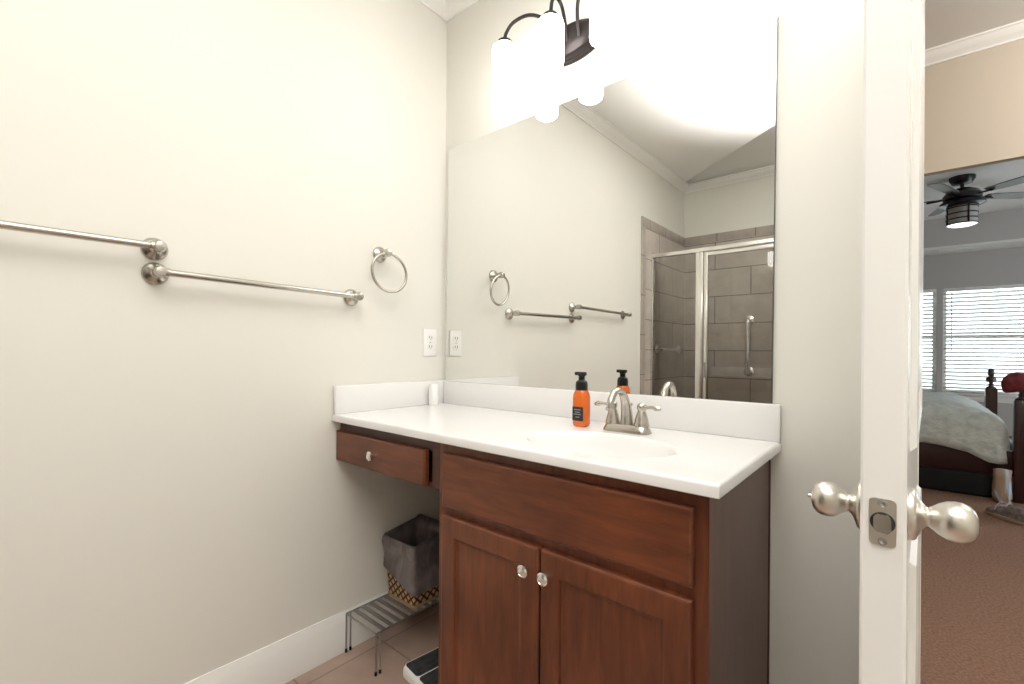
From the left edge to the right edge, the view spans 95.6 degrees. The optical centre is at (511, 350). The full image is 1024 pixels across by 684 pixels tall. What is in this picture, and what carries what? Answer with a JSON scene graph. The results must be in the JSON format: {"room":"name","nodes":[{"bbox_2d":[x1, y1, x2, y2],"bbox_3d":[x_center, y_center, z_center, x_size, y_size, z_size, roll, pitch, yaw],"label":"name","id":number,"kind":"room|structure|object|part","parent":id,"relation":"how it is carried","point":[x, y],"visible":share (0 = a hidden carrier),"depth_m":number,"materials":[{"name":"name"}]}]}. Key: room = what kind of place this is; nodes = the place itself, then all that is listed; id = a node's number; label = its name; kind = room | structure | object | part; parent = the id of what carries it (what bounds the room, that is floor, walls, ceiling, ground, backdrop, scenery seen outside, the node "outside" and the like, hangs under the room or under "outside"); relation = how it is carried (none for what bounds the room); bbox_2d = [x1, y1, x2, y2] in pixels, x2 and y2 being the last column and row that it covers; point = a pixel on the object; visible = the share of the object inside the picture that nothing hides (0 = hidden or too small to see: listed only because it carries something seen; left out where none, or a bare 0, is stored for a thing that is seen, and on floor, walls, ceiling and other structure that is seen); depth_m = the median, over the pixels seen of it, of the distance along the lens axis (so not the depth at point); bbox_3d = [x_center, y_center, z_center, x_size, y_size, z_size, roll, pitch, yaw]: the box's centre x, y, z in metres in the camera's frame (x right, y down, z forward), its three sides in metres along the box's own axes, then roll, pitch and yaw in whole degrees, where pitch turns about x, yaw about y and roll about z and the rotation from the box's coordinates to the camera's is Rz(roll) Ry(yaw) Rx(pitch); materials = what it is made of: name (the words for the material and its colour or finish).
{"room":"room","nodes":[
{"label":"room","id":0,"kind":"room"},
{"bbox_2d":[0,0,446,683],"bbox_3d":[-1.404,-0.237,1.010,0.100,2.807,3.235,0,0,40],"label":"wall","id":1,"kind":"structure","parent":0,"point":[177,503],"depth_m":1.44,"materials":[{"name":"white paint"}]},
{"bbox_2d":[0,220,167,260],"bbox_3d":[-1.249,-0.296,1.057,0.074,0.070,0.784,0,0,40],"label":"towel bar","id":2,"kind":"object","parent":1,"relation":"attached to","point":[155,249],"visible":1,"depth_m":1.22,"materials":[{"name":"silver metal"}]},
{"bbox_3d":[-1.016,-0.297,1.331,0.074,0.066,0.066,0,0,40],"label":"post","id":3,"kind":"part","parent":2,"relation":"part of","materials":[{"name":"silver metal"}]},
{"bbox_2d":[141,262,363,305],"bbox_3d":[-0.813,-0.218,1.572,0.074,0.078,0.694,0,0,40],"label":"towel bar","id":4,"kind":"object","parent":1,"relation":"attached to","point":[153,273],"visible":1,"depth_m":1.45,"materials":[{"name":"silver metal"}]},
{"bbox_3d":[-1.016,-0.226,1.332,0.074,0.066,0.066,0,0,40],"label":"post","id":5,"kind":"part","parent":4,"relation":"part of","materials":[{"name":"silver metal"}]},
{"bbox_3d":[-0.610,-0.211,1.811,0.074,0.066,0.066,0,0,40],"label":"post","id":6,"kind":"part","parent":4,"relation":"part of","materials":[{"name":"silver metal"}]},
{"bbox_2d":[184,591,438,683],"bbox_3d":[-1.100,1.092,1.290,0.016,0.153,2.400,0,0,40],"label":"baseboard","id":7,"kind":"structure","parent":1,"relation":"attached to","point":[282,661],"depth_m":1.68,"materials":[{"name":"white paint"}]},
{"bbox_2d":[371,247,407,292],"bbox_3d":[-0.518,-0.336,1.918,0.074,0.196,0.166,0,0,40],"label":"towel ring","id":8,"kind":"object","parent":1,"relation":"attached to","point":[380,254],"visible":1,"depth_m":1.91,"materials":[{"name":"silver metal"}]},
{"bbox_3d":[-0.524,-0.401,1.911,0.074,0.066,0.066,0,0,40],"label":"post","id":9,"kind":"part","parent":8,"relation":"part of","materials":[{"name":"silver metal"}]},
{"bbox_2d":[423,329,436,355],"bbox_3d":[-0.376,-0.039,2.137,0.011,0.124,0.078,0,0,40],"label":"wall outlet","id":10,"kind":"object","parent":1,"relation":"attached to","point":[429,335],"visible":1,"depth_m":2.13,"materials":[{"name":"white plastic"}]},
{"bbox_2d":[428,335,432,340],"bbox_3d":[-0.375,-0.060,2.136,0.002,0.027,0.033,0,0,40],"label":"socket","id":11,"kind":"object","parent":10,"relation":"attached to","point":[430,337],"depth_m":2.13,"materials":[{"name":"grey plastic"}]},
{"bbox_2d":[428,344,432,349],"bbox_3d":[-0.375,-0.018,2.136,0.002,0.027,0.033,0,0,40],"label":"socket","id":12,"kind":"object","parent":10,"relation":"attached to","point":[430,346],"depth_m":2.13,"materials":[{"name":"grey plastic"}]},
{"bbox_2d":[417,0,446,20],"bbox_3d":[-1.300,-1.607,0.996,0.060,0.065,3.135,0,0,40],"label":"crown molding","id":13,"kind":"structure","parent":1,"relation":"attached to","point":[438,7],"depth_m":2.14,"materials":[{"name":"white paint"}]},
{"bbox_2d":[285,602,438,683],"bbox_3d":[-0.309,1.225,0.111,2.950,0.100,3.295,0,0,40],"label":"floor tile","id":14,"kind":"structure","parent":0,"point":[417,635],"depth_m":1.78,"materials":[{"name":"beige tile"}]},
{"bbox_2d":[345,594,438,675],"bbox_3d":[-0.422,1.097,1.914,0.211,0.153,0.462,0,0,40],"label":"wire rack","id":15,"kind":"object","parent":14,"relation":"on","point":[398,620],"visible":0.59,"depth_m":1.80,"materials":[{"name":"grey metal"}]},
{"bbox_3d":[-0.639,1.093,1.814,0.006,0.142,0.024,0,0,40],"label":"leg","id":16,"kind":"part","parent":15,"relation":"part of","materials":[{"name":"grey metal"}]},
{"bbox_3d":[-0.486,1.094,1.684,0.006,0.142,0.024,0,0,40],"label":"leg","id":17,"kind":"part","parent":15,"relation":"part of","materials":[{"name":"grey metal"}]},
{"bbox_3d":[-0.422,1.024,1.914,0.207,0.006,0.458,0,0,40],"label":"frame","id":18,"kind":"part","parent":15,"relation":"part of","materials":[{"name":"grey metal"}]},
{"bbox_2d":[387,570,438,608],"bbox_3d":[-0.405,0.904,1.948,0.197,0.231,0.180,0,0,40],"label":"basket","id":19,"kind":"object","parent":15,"relation":"on","point":[396,590],"visible":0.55,"depth_m":1.89,"materials":[{"name":"beige wicker"}]},
{"bbox_2d":[382,514,439,596],"bbox_3d":[-0.404,0.857,1.947,0.213,0.265,0.200,0,0,40],"label":"liner","id":20,"kind":"object","parent":19,"relation":"in","point":[411,548],"visible":0.78,"depth_m":1.88,"materials":[{"name":"grey fabric"}]},
{"bbox_2d":[403,647,438,683],"bbox_3d":[-0.210,1.156,1.669,0.275,0.038,0.285,0,0,-42],"label":"bathroom scale","id":21,"kind":"object","parent":14,"relation":"on","point":[423,669],"visible":0.3,"depth_m":1.66,"materials":[{"name":"white plastic"}]},
{"bbox_2d":[438,443,770,683],"bbox_3d":[0.237,0.729,1.351,0.800,0.900,0.580,0,0,40],"label":"vanity cabinet","id":22,"kind":"object","parent":14,"relation":"on","point":[548,574],"visible":0.94,"depth_m":1.11,"materials":[{"name":"brown wood"}]},
{"bbox_3d":[-0.070,0.771,1.281,0.365,0.560,0.019,0,0,40],"label":"door","id":23,"kind":"part","parent":22,"relation":"part of","materials":[{"name":"brown wood"}]},
{"bbox_3d":[0.032,0.550,1.165,0.033,0.033,0.029,0,0,40],"label":"knob","id":24,"kind":"part","parent":22,"relation":"part of","materials":[{"name":"silver metal"}]},
{"bbox_3d":[0.079,0.551,1.125,0.033,0.033,0.029,0,0,40],"label":"knob","id":25,"kind":"part","parent":22,"relation":"part of","materials":[{"name":"silver metal"}]},
{"bbox_2d":[332,380,780,498],"bbox_3d":[0.031,0.260,1.536,1.410,0.242,0.564,0,0,40],"label":"countertop","id":26,"kind":"structure","parent":22,"relation":"on","point":[701,447],"depth_m":1.42,"materials":[{"name":"white stone"}]},
{"bbox_2d":[336,423,439,489],"bbox_3d":[-0.289,0.351,1.798,0.584,0.152,0.577,0,0,40],"label":"drawer unit","id":27,"kind":"object","parent":26,"relation":"attached to","point":[414,460],"visible":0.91,"depth_m":1.57,"materials":[{"name":"brown wood"}]},
{"bbox_3d":[-0.486,0.362,1.605,0.033,0.033,0.029,0,0,40],"label":"knob","id":28,"kind":"part","parent":27,"relation":"part of","materials":[{"name":"silver metal"}]},
{"bbox_2d":[429,384,437,404],"bbox_3d":[-0.356,0.197,2.101,0.041,0.094,0.041,0,0,40],"label":"air freshener","id":29,"kind":"object","parent":26,"relation":"on","point":[433,388],"visible":1,"depth_m":2.08,"materials":[{"name":"white plastic"}]},
{"bbox_2d":[572,372,589,426],"bbox_3d":[0.230,0.159,1.534,0.054,0.179,0.050,0,0,40],"label":"soap bottle","id":30,"kind":"object","parent":26,"relation":"on","point":[581,396],"visible":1,"depth_m":1.52,"materials":[{"name":"orange plastic"}]},
{"bbox_2d":[525,431,678,457],"bbox_3d":[0.231,0.316,1.265,0.437,0.134,0.305,0,0,40],"label":"basin","id":31,"kind":"object","parent":26,"relation":"in","point":[595,444],"depth_m":1.38,"materials":[{"name":"white ceramic"}]},
{"bbox_2d":[594,387,660,434],"bbox_3d":[0.347,0.179,1.433,0.166,0.140,0.166,0,0,-7],"label":"faucet","id":32,"kind":"object","parent":26,"relation":"on","point":[640,426],"visible":1,"depth_m":1.41,"materials":[{"name":"silver metal"}]},
{"bbox_3d":[0.292,0.169,1.488,0.060,0.018,0.017,0,0,36],"label":"lever","id":33,"kind":"part","parent":32,"relation":"part of","materials":[{"name":"silver metal"}]},
{"bbox_3d":[0.320,0.192,1.469,0.047,0.070,0.047,0,0,40],"label":"handle","id":34,"kind":"part","parent":32,"relation":"part of","materials":[{"name":"silver metal"}]},
{"bbox_3d":[0.325,0.170,1.401,0.042,0.120,0.139,0,0,40],"label":"spout","id":35,"kind":"part","parent":32,"relation":"part of","materials":[{"name":"silver metal"}]},
{"bbox_3d":[0.356,0.238,1.438,0.154,0.023,0.058,0,0,40],"label":"plate","id":36,"kind":"part","parent":32,"relation":"part of","materials":[{"name":"silver metal"}]},
{"bbox_3d":[0.393,0.192,1.407,0.047,0.070,0.047,0,0,40],"label":"handle","id":37,"kind":"part","parent":32,"relation":"part of","materials":[{"name":"silver metal"}]},
{"bbox_3d":[0.416,0.170,1.383,0.017,0.018,0.060,0,0,-45],"label":"lever","id":38,"kind":"part","parent":32,"relation":"part of","materials":[{"name":"silver metal"}]},
{"bbox_3d":[0.077,0.387,1.159,0.740,0.160,0.019,0,0,40],"label":"drawer","id":39,"kind":"part","parent":22,"relation":"part of","materials":[{"name":"brown wood"}]},
{"bbox_3d":[0.215,0.774,1.039,0.371,0.560,0.019,0,0,40],"label":"door","id":40,"kind":"part","parent":22,"relation":"part of","materials":[{"name":"brown wood"}]},
{"bbox_3d":[0.551,0.731,1.122,0.020,0.900,0.501,0,0,40],"label":"panel","id":41,"kind":"part","parent":22,"relation":"part of","materials":[{"name":"brown laminate"}]},
{"bbox_2d":[444,0,863,683],"bbox_3d":[0.771,-0.221,1.371,2.950,2.807,0.130,0,0,40],"label":"wall","id":42,"kind":"structure","parent":0,"point":[815,557],"depth_m":1.27,"materials":[{"name":"white paint"}]},
{"bbox_2d":[446,0,478,21],"bbox_3d":[0.720,-1.592,1.298,2.750,0.065,0.060,0,0,40],"label":"crown molding","id":43,"kind":"structure","parent":42,"relation":"attached to","point":[453,7],"depth_m":2.14,"materials":[{"name":"white paint"}]},
{"bbox_2d":[492,0,619,94],"bbox_3d":[0.168,-1.135,1.673,0.526,0.274,0.197,0,0,40],"label":"vanity light","id":44,"kind":"object","parent":42,"relation":"attached to","point":[560,44],"visible":1,"depth_m":1.64,"materials":[{"name":"white glass"}]},
{"bbox_3d":[-0.029,-1.084,1.773,0.096,0.169,0.096,0,0,40],"label":"lamp shade","id":45,"kind":"part","parent":44,"relation":"part of","materials":[{"name":"white glass"}]},
{"bbox_3d":[0.067,-1.204,1.748,0.207,0.127,0.037,0,0,7],"label":"arm","id":46,"kind":"part","parent":44,"relation":"part of","materials":[{"name":"brown metal"}]},
{"bbox_3d":[0.135,-1.083,1.634,0.096,0.169,0.096,0,0,40],"label":"lamp shade","id":47,"kind":"part","parent":44,"relation":"part of","materials":[{"name":"white glass"}]},
{"bbox_3d":[0.170,-1.206,1.674,0.013,0.132,0.118,0,0,40],"label":"arm","id":48,"kind":"part","parent":44,"relation":"part of","materials":[{"name":"brown metal"}]},
{"bbox_3d":[0.260,-1.202,1.584,0.037,0.127,0.207,0,0,-17],"label":"arm","id":49,"kind":"part","parent":44,"relation":"part of","materials":[{"name":"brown metal"}]},
{"bbox_3d":[0.216,-1.153,1.730,0.284,0.140,0.047,0,0,40],"label":"plate","id":50,"kind":"part","parent":44,"relation":"part of","materials":[{"name":"brown metal"}]},
{"bbox_3d":[0.299,-1.082,1.495,0.096,0.169,0.096,0,0,40],"label":"lamp shade","id":51,"kind":"part","parent":44,"relation":"part of","materials":[{"name":"white glass"}]},
{"bbox_2d":[446,16,778,403],"bbox_3d":[0.219,-0.400,1.746,1.373,1.087,0.011,0,0,40],"label":"wall mirror","id":52,"kind":"object","parent":42,"relation":"attached to","point":[621,233],"visible":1,"depth_m":1.58,"materials":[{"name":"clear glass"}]},
{"bbox_2d":[444,381,780,441],"bbox_3d":[0.215,0.197,1.737,1.391,0.104,0.021,0,0,40],"label":"backsplash","id":53,"kind":"structure","parent":42,"relation":"attached to","point":[748,420],"depth_m":1.51,"materials":[{"name":"white stone"}]},
{"bbox_2d":[808,0,979,683],"bbox_3d":[0.683,0.127,0.835,0.172,2.090,0.757,0,0,40],"label":"door","id":54,"kind":"structure","parent":42,"relation":"in","point":[887,507],"depth_m":0.56,"materials":[{"name":"white paint"}]},
{"bbox_3d":[0.447,0.205,0.637,0.061,0.064,0.064,0,0,40],"label":"knob","id":55,"kind":"part","parent":54,"relation":"part of","materials":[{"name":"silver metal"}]},
{"bbox_3d":[0.444,0.205,0.556,0.026,0.056,0.002,0,0,42],"label":"latch plate","id":56,"kind":"part","parent":54,"relation":"part of","materials":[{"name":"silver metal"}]},
{"bbox_3d":[0.708,0.615,0.814,0.008,0.655,0.507,0,0,42],"label":"panel","id":57,"kind":"part","parent":54,"relation":"part of","materials":[{"name":"white paint"}]},
{"bbox_3d":[0.715,-0.310,0.814,0.008,0.895,0.507,0,0,42],"label":"panel","id":58,"kind":"part","parent":54,"relation":"part of","materials":[{"name":"white paint"}]},
{"bbox_3d":[0.527,0.206,0.568,0.064,0.064,0.064,0,0,40],"label":"knob","id":59,"kind":"part","parent":54,"relation":"part of","materials":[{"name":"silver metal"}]},
{"bbox_2d":[918,439,918,485],"bbox_3d":[1.324,0.082,0.888,1.003,2.210,0.148,0,0,40],"label":"door frame","id":60,"kind":"structure","parent":42,"relation":"attached to","point":[918,439],"depth_m":1.11,"materials":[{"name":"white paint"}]},
{"bbox_2d":[920,436,1023,683],"bbox_3d":[3.794,1.256,4.292,7.000,0.100,8.390,0,0,40],"label":"floor","id":61,"kind":"structure","parent":0,"point":[972,594],"depth_m":2.21,"materials":[{"name":"brown carpet"}]},
{"bbox_2d":[919,465,992,497],"bbox_3d":[3.651,1.105,4.289,1.085,0.196,0.440,0,0,40],"label":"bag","id":62,"kind":"object","parent":61,"relation":"on","point":[936,478],"visible":0.29,"depth_m":3.92,"materials":[{"name":"black fabric"}]},
{"bbox_2d":[919,368,1023,503],"bbox_3d":[3.837,0.475,4.999,2.194,1.462,1.894,0,0,40],"label":"bed","id":63,"kind":"object","parent":61,"relation":"on","point":[933,455],"depth_m":3.80,"materials":[{"name":"red wood"}]},
{"bbox_2d":[919,392,1009,463],"bbox_3d":[3.834,0.686,5.005,1.975,0.491,1.869,0,0,40],"label":"quilt","id":64,"kind":"object","parent":63,"relation":"on","point":[951,420],"visible":0.29,"depth_m":3.91,"materials":[{"name":"grey fabric"}]},
{"bbox_3d":[3.277,0.902,4.372,2.005,0.200,0.040,0,0,40],"label":"rail","id":65,"kind":"part","parent":63,"relation":"part of","materials":[{"name":"red wood"}]},
{"bbox_3d":[5.191,0.809,5.031,0.092,0.815,0.092,0,0,40],"label":"post","id":66,"kind":"part","parent":63,"relation":"part of","materials":[{"name":"red wood"}]},
{"bbox_3d":[4.052,0.254,3.709,0.201,0.173,0.202,0,0,40],"label":"cap","id":67,"kind":"part","parent":63,"relation":"part of","materials":[{"name":"red fabric"}]},
{"bbox_3d":[4.062,0.800,3.700,0.092,0.815,0.092,0,0,40],"label":"post","id":68,"kind":"part","parent":63,"relation":"part of","materials":[{"name":"red wood"}]},
{"bbox_2d":[992,468,1012,503],"bbox_3d":[3.896,1.071,3.686,0.116,0.266,0.106,0,0,40],"label":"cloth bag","id":69,"kind":"object","parent":61,"relation":"on","point":[1001,483],"visible":0.93,"depth_m":3.66,"materials":[{"name":"beige fabric"}]},
{"bbox_2d":[985,501,1023,525],"bbox_3d":[3.538,1.141,3.312,0.126,0.124,0.291,0,0,8],"label":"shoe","id":70,"kind":"object","parent":61,"relation":"on","point":[1007,512],"visible":1,"depth_m":3.29,"materials":[{"name":"grey fabric"}]},
{"bbox_2d":[923,247,1023,435],"bbox_3d":[6.500,-0.407,7.468,7.000,3.267,0.140,0,0,40],"label":"wall","id":71,"kind":"structure","parent":0,"point":[999,266],"depth_m":7.01,"materials":[{"name":"grey paint"}]},
{"bbox_2d":[922,289,936,390],"bbox_3d":[6.195,-0.171,7.772,1.345,1.610,0.060,0,0,40],"label":"window","id":72,"kind":"structure","parent":71,"relation":"in","point":[936,289],"depth_m":7.33,"materials":[{"name":"white paint"}]},
{"bbox_2d":[922,289,935,390],"bbox_3d":[6.145,-0.177,7.713,1.333,1.596,0.060,0,0,40],"label":"window blind","id":73,"kind":"object","parent":72,"relation":"attached to","point":[928,290],"visible":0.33,"depth_m":7.33,"materials":[{"name":"white plastic"}]},
{"bbox_3d":[6.151,-0.951,7.713,1.333,0.048,0.060,0,0,40],"label":"head rail","id":74,"kind":"part","parent":73,"relation":"part of","materials":[{"name":"white plastic"}]},
{"bbox_2d":[922,391,1018,403],"bbox_3d":[6.685,0.698,7.193,3.050,0.120,0.070,0,0,40],"label":"window sill","id":75,"kind":"structure","parent":71,"relation":"attached to","point":[975,397],"depth_m":6.92,"materials":[{"name":"white paint"}]},
{"bbox_2d":[942,287,1023,394],"bbox_3d":[7.309,-0.163,6.827,1.435,1.610,0.060,0,0,40],"label":"window","id":76,"kind":"structure","parent":71,"relation":"in","point":[943,381],"depth_m":7.20,"materials":[{"name":"white paint"}]},
{"bbox_2d":[943,284,1023,394],"bbox_3d":[7.256,-0.168,6.765,1.423,1.596,0.070,0,0,40],"label":"window blind","id":77,"kind":"object","parent":76,"relation":"attached to","point":[1011,285],"visible":0.96,"depth_m":6.95,"materials":[{"name":"white plastic"}]},
{"bbox_3d":[7.253,0.620,6.769,1.415,0.020,0.050,0,0,40],"label":"rail","id":78,"kind":"part","parent":77,"relation":"part of","materials":[{"name":"white plastic"}]},
{"bbox_3d":[7.265,-0.942,6.769,1.423,0.048,0.060,0,0,40],"label":"head rail","id":79,"kind":"part","parent":77,"relation":"part of","materials":[{"name":"white plastic"}]},
{"bbox_2d":[923,208,1023,247],"bbox_3d":[4.392,-1.752,4.971,5.780,0.410,5.370,0,0,40],"label":"wall","id":80,"kind":"structure","parent":0,"point":[1005,224],"depth_m":6.54,"materials":[{"name":"grey paint"}]},
{"bbox_2d":[923,238,1023,255],"bbox_3d":[4.394,-1.532,4.974,6.800,0.030,6.400,0,0,40],"label":"ceiling","id":81,"kind":"structure","parent":0,"point":[1012,243],"depth_m":6.71,"materials":[{"name":"white paint"}]},
{"bbox_2d":[938,247,976,253],"bbox_3d":[6.619,-1.495,6.903,0.400,0.010,0.180,0,0,40],"label":"ceiling vent","id":82,"kind":"object","parent":81,"relation":"in","point":[974,248],"visible":1,"depth_m":6.89,"materials":[{"name":"white metal"}]},
{"bbox_2d":[924,38,1023,175],"bbox_3d":[2.300,-0.439,2.515,7.000,3.267,0.050,0,0,40],"label":"wall","id":83,"kind":"structure","parent":0,"point":[974,112],"depth_m":2.40,"materials":[{"name":"beige paint"}]},
{"bbox_2d":[925,19,1023,66],"bbox_3d":[2.196,-1.581,2.537,4.400,0.065,0.060,0,0,40],"label":"crown molding","id":84,"kind":"structure","parent":83,"relation":"attached to","point":[1014,31],"depth_m":2.38,"materials":[{"name":"white paint"}]},
{"bbox_2d":[924,159,1023,220],"bbox_3d":[4.397,-1.982,4.974,7.000,0.050,6.400,0,0,40],"label":"ceiling","id":85,"kind":"structure","parent":0,"point":[988,175],"depth_m":5.43,"materials":[{"name":"white paint"}]},
{"bbox_2d":[924,173,1023,227],"bbox_3d":[5.009,-1.677,5.249,1.450,0.550,1.496,0,0,40],"label":"ceiling fan","id":86,"kind":"object","parent":85,"relation":"hanging from","point":[961,204],"visible":0.99,"depth_m":5.11,"materials":[{"name":"black plastic"}]},
{"bbox_3d":[5.258,-1.729,5.668,0.143,0.033,0.555,0,0,24],"label":"blade","id":87,"kind":"part","parent":86,"relation":"part of","materials":[{"name":"grey wood"}]},
{"bbox_3d":[4.610,-1.734,4.954,0.555,0.033,0.143,0,0,-30],"label":"blade","id":88,"kind":"part","parent":86,"relation":"part of","materials":[{"name":"grey wood"}]},
{"bbox_3d":[5.050,-1.722,5.206,0.390,0.210,0.390,0,0,40],"label":"motor","id":89,"kind":"part","parent":86,"relation":"part of","materials":[{"name":"black plastic"}]},
{"bbox_2d":[947,222,977,227],"bbox_3d":[5.048,-1.409,5.206,0.250,0.015,0.250,0,0,40],"label":"diffuser","id":90,"kind":"object","parent":86,"relation":"attached to","point":[951,224],"depth_m":5.18,"materials":[{"name":"white glass"}]},
{"bbox_3d":[5.049,-1.516,5.206,0.252,0.198,0.252,0,0,40],"label":"lamp shade","id":91,"kind":"part","parent":86,"relation":"part of","materials":[{"name":"grey glass"}]},
{"bbox_3d":[5.154,-1.730,4.709,0.143,0.033,0.555,0,0,-12],"label":"blade","id":92,"kind":"part","parent":86,"relation":"part of","materials":[{"name":"grey wood"}]},
{"bbox_3d":[5.555,-1.727,5.151,0.555,0.033,0.143,0,0,6],"label":"blade","id":93,"kind":"part","parent":86,"relation":"part of","materials":[{"name":"grey wood"}]},
{"bbox_2d":[925,0,1023,49],"bbox_3d":[1.644,-1.643,1.885,4.600,0.050,1.770,0,0,40],"label":"ceiling","id":94,"kind":"structure","parent":0,"point":[946,21],"depth_m":2.24,"materials":[{"name":"white paint"}]},
{"label":"outside","id":95,"kind":"structure","parent":0,"visible":0},
{"bbox_2d":[922,369,1023,390],"bbox_3d":[39.416,2.525,33.629,100.000,0.100,80.650,0,0,40],"label":"ground","id":96,"kind":"structure","parent":95,"point":[966,374],"depth_m":41.98,"materials":[{"name":"white"}]}
]}

